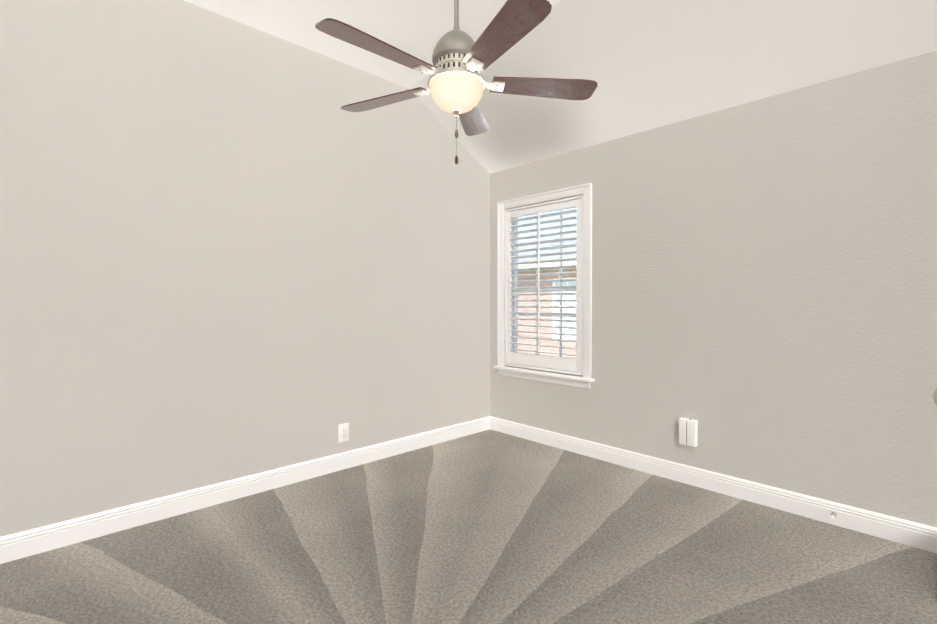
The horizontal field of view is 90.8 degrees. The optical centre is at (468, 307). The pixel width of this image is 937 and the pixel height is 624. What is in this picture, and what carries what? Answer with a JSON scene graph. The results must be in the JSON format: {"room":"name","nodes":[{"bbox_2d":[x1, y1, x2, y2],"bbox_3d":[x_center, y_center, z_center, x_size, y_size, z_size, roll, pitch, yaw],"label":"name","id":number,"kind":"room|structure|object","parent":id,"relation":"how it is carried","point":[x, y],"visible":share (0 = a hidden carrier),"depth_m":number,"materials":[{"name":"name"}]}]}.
{"room":"empty bedroom","nodes":[
{"label":"empty bedroom","id":0,"kind":"room"},
{"bbox_2d":[0,0,489,536],"bbox_3d":[-1.289,-0.317,3.176,4.290,3.040,0.150,-1,1,-44],"label":"wall","id":1,"kind":"structure","parent":0,"point":[230,250],"depth_m":2.80,"materials":[{"name":"beige paint"}]},
{"bbox_2d":[0,416,489,563],"bbox_3d":[-1.231,1.142,3.136,3.990,0.123,0.016,-1,1,-44],"label":"baseboard","id":2,"kind":"structure","parent":1,"relation":"attached to","point":[19,545],"depth_m":2.78,"materials":[{"name":"white paint"}]},
{"bbox_2d":[338,423,348,442],"bbox_3d":[-0.925,0.931,3.429,0.086,0.136,0.009,-1,1,-44],"label":"electrical outlet plate","id":3,"kind":"object","parent":1,"relation":"attached to","point":[343,432],"visible":1,"depth_m":3.42,"materials":[{"name":"white plastic"}]},
{"bbox_2d":[0,429,936,623],"bbox_3d":[0.140,1.273,1.693,4.290,0.100,4.300,-1,1,-44],"label":"floor","id":4,"kind":"structure","parent":0,"point":[489,526],"depth_m":2.23,"materials":[{"name":"carpet"}]},
{"bbox_2d":[184,0,936,173],"bbox_3d":[0.140,-1.547,1.655,4.290,0.740,4.300,-1,1,-44],"label":"ceiling","id":5,"kind":"structure","parent":0,"point":[645,65],"depth_m":2.83,"materials":[{"name":"white paint"}]},
{"bbox_2d":[315,0,597,164],"bbox_3d":[-0.092,-1.227,2.142,1.260,1.112,1.318,-1,1,-44],"label":"fan","id":6,"kind":"object","parent":5,"relation":"hanging from","point":[457,82],"visible":1,"depth_m":2.08,"materials":[{"name":"brown wood"}]},
{"bbox_2d":[490,50,936,527],"bbox_3d":[1.326,-0.066,3.432,0.150,2.530,3.384,-1,1,-44],"label":"wall","id":7,"kind":"structure","parent":0,"point":[764,291],"depth_m":2.79,"materials":[{"name":"beige paint"}]},
{"bbox_2d":[493,183,594,388],"bbox_3d":[0.673,-0.172,4.078,0.204,1.635,1.058,-1,1,-44],"label":"window","id":8,"kind":"structure","parent":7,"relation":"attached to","point":[508,288],"depth_m":4.02,"materials":[{"name":"white paint"}]},
{"bbox_2d":[679,418,697,446],"bbox_3d":[1.490,0.843,3.129,0.048,0.179,0.112,-1,1,-44],"label":"outlet box","id":9,"kind":"object","parent":7,"relation":"attached to","point":[688,432],"visible":0.94,"depth_m":3.11,"materials":[{"name":"white plastic"}]},
{"bbox_2d":[490,416,936,553],"bbox_3d":[1.269,1.139,3.388,0.016,0.123,3.094,-1,1,-44],"label":"baseboard","id":10,"kind":"structure","parent":7,"relation":"attached to","point":[906,532],"depth_m":2.88,"materials":[{"name":"white paint"}]},
{"bbox_2d":[830,512,836,519],"bbox_3d":[2.008,1.150,2.545,0.075,0.024,0.024,-1,1,-44],"label":"doorstop","id":11,"kind":"object","parent":7,"relation":"attached to","point":[832,517],"visible":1,"depth_m":2.54,"materials":[{"name":"white plastic"}]},
{"bbox_3d":[1.670,-0.025,1.492,0.161,2.502,0.974,1,1,45],"label":"door frame","id":12,"kind":"structure","parent":0,"visible":0},
{"bbox_2d":[933,389,936,404],"bbox_3d":[1.619,0.001,1.549,0.092,2.425,0.854,1,1,45],"label":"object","id":13,"kind":"structure","parent":12,"relation":"attached to","point":[935,396],"depth_m":1.31,"materials":[{"name":"silver metal"}]},
{"label":"outside","id":14,"kind":"structure","parent":0,"visible":0},
{"bbox_3d":[2.459,1.735,9.969,10.460,0.050,21.000,-1,1,-44],"label":"lawn","id":15,"kind":"structure","parent":14,"visible":0},
{"bbox_2d":[518,235,576,358],"bbox_3d":[3.043,-0.158,10.498,3.650,3.720,15.400,-1,1,-44],"label":"neighbor house","id":16,"kind":"structure","parent":15,"relation":"on","point":[554,336],"depth_m":9.92,"materials":[{"name":"brick"}]}
]}

